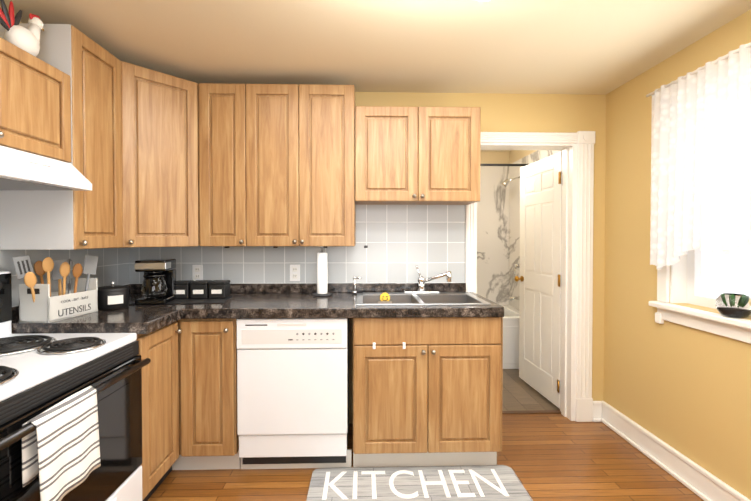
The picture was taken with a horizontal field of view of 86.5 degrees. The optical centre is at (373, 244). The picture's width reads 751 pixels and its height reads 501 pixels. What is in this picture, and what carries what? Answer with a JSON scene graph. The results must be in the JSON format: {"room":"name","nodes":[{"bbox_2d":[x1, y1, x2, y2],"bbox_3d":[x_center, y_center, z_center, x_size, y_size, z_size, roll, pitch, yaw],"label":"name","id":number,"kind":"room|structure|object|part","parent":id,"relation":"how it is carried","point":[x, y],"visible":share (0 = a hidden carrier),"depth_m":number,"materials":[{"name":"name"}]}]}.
{"room":"kitchen","nodes":[
{"label":"kitchen","id":0,"kind":"room"},
{"bbox_2d":[0,0,750,151],"bbox_3d":[0.197,-1.083,1.466,4.041,0.060,6.890,0,1,-2],"label":"ceiling","id":1,"kind":"structure","parent":0,"point":[602,47],"depth_m":2.06,"materials":[{"name":"beige paint"}]},
{"bbox_2d":[147,369,703,500],"bbox_3d":[0.197,1.329,1.503,4.041,0.060,6.890,0,1,-2],"label":"floor","id":2,"kind":"structure","parent":0,"point":[553,457],"depth_m":2.26,"materials":[{"name":"brown wood"}]},
{"bbox_2d":[0,271,150,500],"bbox_3d":[-1.309,0.714,1.387,0.704,1.175,0.831,0,1,-2],"label":"stove","id":3,"kind":"object","parent":2,"relation":"on","point":[70,416],"visible":1,"depth_m":1.39,"materials":[{"name":"white metal"}]},
{"bbox_2d":[22,386,100,500],"bbox_3d":[-0.987,0.645,1.276,0.067,0.296,0.256,0,1,-2],"label":"towel","id":4,"kind":"object","parent":3,"relation":"hanging from","point":[61,447],"depth_m":1.24,"materials":[{"name":"white fabric"}]},
{"bbox_2d":[43,318,186,500],"bbox_3d":[-1.337,0.849,2.009,0.684,0.885,0.398,0,1,-2],"label":"base cabinet","id":5,"kind":"object","parent":2,"relation":"on","point":[164,380],"depth_m":2.02,"materials":[{"name":"brown wood"}]},
{"bbox_2d":[11,310,182,333],"bbox_3d":[-1.362,0.379,1.983,0.633,0.052,0.363,0,1,-2],"label":"countertop","id":6,"kind":"structure","parent":5,"relation":"on","point":[101,319],"depth_m":1.84,"materials":[{"name":"black stone"}]},
{"bbox_2d":[12,255,98,322],"bbox_3d":[-1.526,0.199,1.945,0.144,0.306,0.371,0,1,4],"label":"box","id":7,"kind":"object","parent":6,"relation":"on","point":[40,303],"visible":1,"depth_m":1.86,"materials":[{"name":"grey wood"}]},
{"bbox_2d":[58,304,90,315],"bbox_3d":[-1.453,0.319,1.941,0.001,0.032,0.191,0,1,5],"label":"lettering","id":8,"kind":"object","parent":7,"relation":"attached to","point":[75,309],"visible":1,"depth_m":1.93,"materials":[{"name":"grey paint"}]},
{"bbox_2d":[187,314,264,469],"bbox_3d":[-0.934,0.842,2.469,0.318,0.885,0.677,0,1,-2],"label":"base cabinet","id":9,"kind":"object","parent":2,"relation":"on","point":[212,436],"depth_m":2.20,"materials":[{"name":"brown wood"}]},
{"bbox_2d":[236,318,350,468],"bbox_3d":[-0.453,0.845,2.491,0.633,0.878,0.584,0,1,-2],"label":"dishwasher","id":10,"kind":"object","parent":2,"relation":"on","point":[292,392],"visible":0.94,"depth_m":2.21,"materials":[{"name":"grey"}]},
{"bbox_2d":[306,465,532,500],"bbox_3d":[0.228,1.286,1.991,1.131,0.010,0.605,0,1,-2],"label":"rug","id":11,"kind":"object","parent":2,"relation":"on","point":[507,476],"visible":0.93,"depth_m":2.12,"materials":[{"name":"grey fabric"}]},
{"bbox_2d":[322,469,508,499],"bbox_3d":[0.210,1.278,2.132,0.950,0.001,0.245,0,1,-2],"label":"lettering","id":12,"kind":"object","parent":11,"relation":"on","point":[502,490],"visible":1,"depth_m":2.13,"materials":[{"name":"white carpet"}]},
{"bbox_2d":[353,298,503,466],"bbox_3d":[0.294,0.841,2.537,0.841,0.885,0.610,0,1,-2],"label":"base cabinet","id":13,"kind":"object","parent":2,"relation":"on","point":[427,373],"depth_m":2.23,"materials":[{"name":"brown wood"}]},
{"bbox_2d":[116,290,502,317],"bbox_3d":[-0.489,0.371,2.501,2.408,0.052,0.623,0,1,-2],"label":"countertop","id":14,"kind":"structure","parent":13,"relation":"on","point":[241,305],"depth_m":2.21,"materials":[{"name":"black stone"}]},
{"bbox_2d":[98,281,128,309],"bbox_3d":[-1.433,0.276,2.186,0.156,0.146,0.156,0,1,-2],"label":"canister","id":15,"kind":"object","parent":14,"relation":"on","point":[113,297],"visible":0.94,"depth_m":2.13,"materials":[{"name":"black metal"}]},
{"bbox_2d":[129,296,232,304],"bbox_3d":[-1.163,0.343,2.439,0.520,0.004,0.260,0,1,-8],"label":"tray","id":16,"kind":"object","parent":14,"relation":"on","point":[198,301],"visible":0.52,"depth_m":2.38,"materials":[{"name":"black"}]},
{"bbox_2d":[134,259,175,304],"bbox_3d":[-1.290,0.216,2.352,0.166,0.250,0.235,0,1,-10],"label":"coffee maker","id":17,"kind":"object","parent":16,"relation":"on","point":[159,283],"visible":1,"depth_m":2.29,"materials":[{"name":"black plastic"}]},
{"bbox_2d":[176,280,193,298],"bbox_3d":[-1.212,0.286,2.528,0.106,0.105,0.106,0,1,-5],"label":"canister","id":18,"kind":"object","parent":16,"relation":"on","point":[182,289],"visible":0.56,"depth_m":2.48,"materials":[{"name":"black metal"}]},
{"bbox_2d":[190,280,211,298],"bbox_3d":[-1.097,0.286,2.536,0.108,0.105,0.108,0,1,-2],"label":"canister","id":19,"kind":"object","parent":16,"relation":"on","point":[199,289],"visible":0.75,"depth_m":2.49,"materials":[{"name":"black metal"}]},
{"bbox_2d":[208,280,230,297],"bbox_3d":[-0.984,0.286,2.544,0.108,0.105,0.108,0,1,-2],"label":"canister","id":20,"kind":"object","parent":16,"relation":"on","point":[219,288],"visible":0.98,"depth_m":2.49,"materials":[{"name":"black metal"}]},
{"bbox_2d":[312,248,331,296],"bbox_3d":[-0.346,0.183,2.666,0.132,0.317,0.132,0,1,-2],"label":"paper towel","id":21,"kind":"object","parent":14,"relation":"on","point":[322,274],"visible":1,"depth_m":2.64,"materials":[{"name":"white paper"}]},
{"bbox_2d":[351,276,361,293],"bbox_3d":[-0.116,0.277,2.714,0.066,0.118,0.055,0,1,-2],"label":"faucet","id":22,"kind":"object","parent":14,"relation":"on","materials":[{"name":"silver metal"}]},
{"bbox_2d":[363,294,422,305],"bbox_3d":[0.095,0.432,2.492,0.336,0.173,0.366,0,1,-2],"label":"sink","id":23,"kind":"object","parent":14,"relation":"in","point":[368,299],"depth_m":2.67,"materials":[{"name":"silver metal"}]},
{"bbox_2d":[403,266,450,293],"bbox_3d":[0.356,0.244,2.676,0.304,0.177,0.146,0,1,-2],"label":"faucet","id":24,"kind":"object","parent":14,"relation":"on","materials":[{"name":"silver metal"}]},
{"bbox_2d":[415,294,482,305],"bbox_3d":[0.459,0.432,2.502,0.346,0.173,0.366,0,1,-2],"label":"sink","id":25,"kind":"object","parent":14,"relation":"in","point":[427,299],"depth_m":2.68,"materials":[{"name":"silver metal"}]},
{"bbox_2d":[501,305,518,368],"bbox_3d":[0.983,0.993,4.382,1.273,0.525,0.759,0,1,-2],"label":"bathtub","id":26,"kind":"object","parent":2,"relation":"on","point":[511,338],"visible":0.19,"depth_m":4.01,"materials":[{"name":"white ceramic"}]},
{"bbox_2d":[502,410,560,413],"bbox_3d":[1.075,1.273,3.021,0.690,0.007,0.047,0,1,-2],"label":"threshold","id":27,"kind":"object","parent":2,"relation":"on","point":[536,412],"depth_m":3.01,"materials":[{"name":"brown wood"}]},
{"bbox_2d":[349,92,605,422],"bbox_3d":[-0.024,0.102,2.909,3.678,2.353,0.150,0,1,-2],"label":"wall","id":28,"kind":"structure","parent":0,"point":[558,113],"depth_m":2.85,"materials":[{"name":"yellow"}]},
{"bbox_2d":[0,31,3,145],"bbox_3d":[-1.495,-0.550,1.182,0.323,0.383,0.465,0,1,-2],"label":"upper cabinet","id":29,"kind":"object","parent":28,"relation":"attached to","point":[1,32],"depth_m":1.44,"materials":[{"name":"brown wood"}]},
{"bbox_2d":[0,145,91,190],"bbox_3d":[-1.456,-0.292,1.367,0.410,0.125,0.827,0,1,-2],"label":"range hood","id":30,"kind":"object","parent":29,"relation":"attached to","point":[21,170],"visible":1,"depth_m":1.55,"materials":[{"name":"white metal"}]},
{"bbox_2d":[4,39,75,166],"bbox_3d":[-1.505,-0.555,1.544,0.323,0.383,0.466,0,1,-2],"label":"upper cabinet","id":31,"kind":"object","parent":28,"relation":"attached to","point":[37,91],"depth_m":1.60,"materials":[{"name":"brown wood"}]},
{"bbox_2d":[0,0,43,56],"bbox_3d":[-1.426,-0.860,1.594,0.089,0.223,0.280,0,1,-2],"label":"rooster","id":32,"kind":"object","parent":31,"relation":"on","point":[22,37],"visible":0.94,"depth_m":1.59,"materials":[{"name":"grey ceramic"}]},
{"bbox_2d":[0,23,123,249],"bbox_3d":[-1.496,-0.484,1.994,0.367,1.002,0.419,0,1,-2],"label":"upper cabinet","id":33,"kind":"object","parent":28,"relation":"attached to","point":[29,219],"depth_m":1.87,"materials":[{"name":"brown wood"}]},
{"bbox_2d":[11,284,130,321],"bbox_3d":[-1.676,0.316,2.276,0.020,0.066,0.968,0,1,-2],"label":"backsplash","id":34,"kind":"structure","parent":28,"relation":"attached to","point":[15,310],"depth_m":1.85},
{"bbox_2d":[124,62,171,247],"bbox_3d":[-1.389,-0.491,2.435,0.606,1.002,0.679,0,1,-2],"label":"upper cabinet","id":35,"kind":"object","parent":28,"relation":"attached to","point":[156,158],"depth_m":2.25,"materials":[{"name":"brown wood"}]},
{"bbox_2d":[172,76,207,246],"bbox_3d":[-1.196,-0.487,2.288,0.366,1.006,0.373,0,1,-2],"label":"upper cabinet","id":36,"kind":"object","parent":28,"relation":"attached to","point":[189,98],"depth_m":2.42,"materials":[{"name":"brown wood"}]},
{"bbox_2d":[208,83,259,246],"bbox_3d":[-0.938,-0.494,2.604,0.407,1.002,0.366,0,1,-2],"label":"upper cabinet","id":37,"kind":"object","parent":28,"relation":"attached to","point":[233,185],"depth_m":2.47,"materials":[{"name":"brown wood"}]},
{"bbox_2d":[256,84,311,246],"bbox_3d":[-0.637,-0.494,2.635,0.459,1.002,0.321,0,1,-2],"label":"upper cabinet","id":38,"kind":"object","parent":28,"relation":"attached to","point":[283,111],"depth_m":2.48,"materials":[{"name":"brown wood"}]},
{"bbox_2d":[129,203,465,283],"bbox_3d":[-0.529,-0.001,2.814,2.363,0.720,0.008,0,1,-2],"label":"wall tile","id":39,"kind":"structure","parent":28,"relation":"attached to","point":[402,242],"depth_m":2.82,"materials":[{"name":"white tile"}]},
{"bbox_2d":[192,265,202,280],"bbox_3d":[-1.234,0.202,2.789,0.072,0.116,0.008,0,1,-2],"label":"electrical outlet","id":40,"kind":"object","parent":39,"relation":"attached to","point":[197,272],"visible":0.9,"depth_m":2.79,"materials":[{"name":"white plastic"}]},
{"bbox_2d":[290,265,299,280],"bbox_3d":[-0.557,0.202,2.808,0.072,0.116,0.008,0,1,-2],"label":"electrical outlet","id":41,"kind":"object","parent":39,"relation":"attached to","point":[294,272],"visible":1,"depth_m":2.81,"materials":[{"name":"white plastic"}]},
{"bbox_2d":[131,282,465,293],"bbox_3d":[-0.523,0.308,2.803,2.351,0.066,0.020,0,1,-2],"label":"backsplash","id":42,"kind":"structure","parent":28,"relation":"attached to","point":[235,288],"depth_m":2.79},
{"bbox_2d":[312,84,367,246],"bbox_3d":[-0.298,-0.494,2.645,0.480,1.002,0.321,0,1,-2],"label":"upper cabinet","id":43,"kind":"object","parent":28,"relation":"attached to","point":[339,127],"depth_m":2.49,"materials":[{"name":"brown wood"}]},
{"bbox_2d":[368,106,431,204],"bbox_3d":[0.107,-0.571,2.655,0.462,0.588,0.321,0,1,-2],"label":"upper cabinet","id":44,"kind":"object","parent":28,"relation":"attached to","point":[399,137],"depth_m":2.50,"materials":[{"name":"brown wood"}]},
{"bbox_2d":[428,107,480,204],"bbox_3d":[0.437,-0.572,2.665,0.462,0.588,0.321,0,1,-2],"label":"upper cabinet","id":45,"kind":"object","parent":28,"relation":"attached to","point":[456,131],"depth_m":2.51,"materials":[{"name":"brown wood"}]},
{"bbox_2d":[465,131,594,421],"bbox_3d":[1.110,0.235,2.926,0.930,2.085,0.192,0,1,-2],"label":"door frame","id":46,"kind":"structure","parent":28,"relation":"attached to","point":[584,141],"depth_m":2.86,"materials":[{"name":"white wood"}]},
{"bbox_2d":[514,152,561,408],"bbox_3d":[1.389,0.272,3.376,0.185,1.958,0.708,0,1,-2],"label":"bathroom door","id":47,"kind":"structure","parent":28,"relation":"in","point":[540,277],"depth_m":3.33,"materials":[{"name":"white wood"}]},
{"bbox_2d":[593,401,601,421],"bbox_3d":[1.611,1.206,2.881,0.067,0.146,0.032,0,1,-2],"label":"baseboard","id":48,"kind":"structure","parent":28,"relation":"attached to","point":[597,410],"depth_m":2.88,"materials":[{"name":"white wood"}]},
{"bbox_2d":[477,151,508,304],"bbox_3d":[1.148,0.072,4.857,1.950,2.353,0.200,0,1,-2],"label":"wall","id":49,"kind":"structure","parent":0,"point":[493,244],"depth_m":4.76,"materials":[{"name":"stone"}]},
{"bbox_2d":[509,9,750,499],"bbox_3d":[1.780,0.123,1.504,0.150,2.353,6.540,0,1,-2],"label":"wall","id":50,"kind":"structure","parent":0,"point":[685,390],"depth_m":2.42,"materials":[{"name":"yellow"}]},
{"bbox_2d":[480,164,528,165],"bbox_3d":[0.991,-0.799,4.009,1.279,0.023,0.024,0,1,-2],"label":"shower curtain rod","id":51,"kind":"object","parent":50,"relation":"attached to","point":[503,164],"depth_m":4.01,"materials":[{"name":"grey metal"}]},
{"bbox_2d":[500,176,519,300],"bbox_3d":[1.502,-0.074,4.385,0.244,1.400,0.150,0,1,-2],"label":"shower","id":52,"kind":"object","parent":50,"relation":"attached to","point":[504,184],"visible":0.67,"depth_m":4.38,"materials":[{"name":"silver metal"}]},
{"bbox_2d":[600,401,750,500],"bbox_3d":[1.716,1.240,0.574,0.032,0.146,4.650,0,1,-2],"label":"baseboard","id":53,"kind":"structure","parent":50,"relation":"attached to","point":[697,480],"depth_m":2.24,"materials":[{"name":"white wood"}]},
{"bbox_2d":[646,42,750,269],"bbox_3d":[1.643,-0.361,1.768,0.107,1.023,1.170,0,1,-2],"label":"curtain","id":54,"kind":"object","parent":50,"relation":"hanging from","point":[701,160],"visible":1,"depth_m":1.93,"materials":[{"name":"white fabric"}]},
{"bbox_3d":[1.655,-0.863,1.761,0.082,0.016,1.170,0,1,-2],"label":"rod","id":55,"kind":"part","parent":54,"relation":"part of","materials":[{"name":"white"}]},
{"bbox_2d":[649,301,750,343],"bbox_3d":[1.719,0.406,1.819,0.155,0.127,1.104,0,1,-2],"label":"window sill","id":56,"kind":"structure","parent":50,"relation":"attached to","point":[738,329],"depth_m":2.01,"materials":[{"name":"white wood"}]},
{"bbox_2d":[715,293,750,317],"bbox_3d":[1.692,0.288,1.874,0.136,0.106,0.136,0,1,-2],"label":"terrarium","id":57,"kind":"object","parent":56,"relation":"on","point":[733,305],"visible":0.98,"depth_m":1.83,"materials":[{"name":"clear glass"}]},
{"bbox_2d":[657,249,750,315],"bbox_3d":[1.761,-0.258,1.810,0.170,1.195,1.060,0,1,-2],"label":"window","id":58,"kind":"structure","parent":50,"relation":"in","point":[671,283],"depth_m":2.25,"materials":[{"name":"white"}]},
{"bbox_3d":[1.796,-0.210,1.812,0.050,1.100,0.874,0,1,-2],"label":"window sash","id":59,"kind":"part","parent":58,"relation":"part of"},
{"bbox_3d":[-1.720,0.138,0.460,0.150,2.353,4.650,0,1,-2],"label":"wall","id":60,"kind":"structure","parent":0,"visible":0},
{"bbox_2d":[0,248,129,306],"bbox_3d":[-1.679,-0.005,1.781,0.006,0.840,1.992,0,1,-2],"label":"wall tile","id":61,"kind":"structure","parent":60,"relation":"attached to","point":[113,264],"depth_m":2.27,"materials":[{"name":"grey tile"}]},
{"label":"outside","id":62,"kind":"structure","parent":0,"visible":0},
{"bbox_2d":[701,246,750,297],"bbox_3d":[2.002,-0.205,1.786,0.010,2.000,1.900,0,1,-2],"label":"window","id":63,"kind":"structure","parent":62,"point":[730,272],"depth_m":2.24,"materials":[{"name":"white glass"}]}
]}

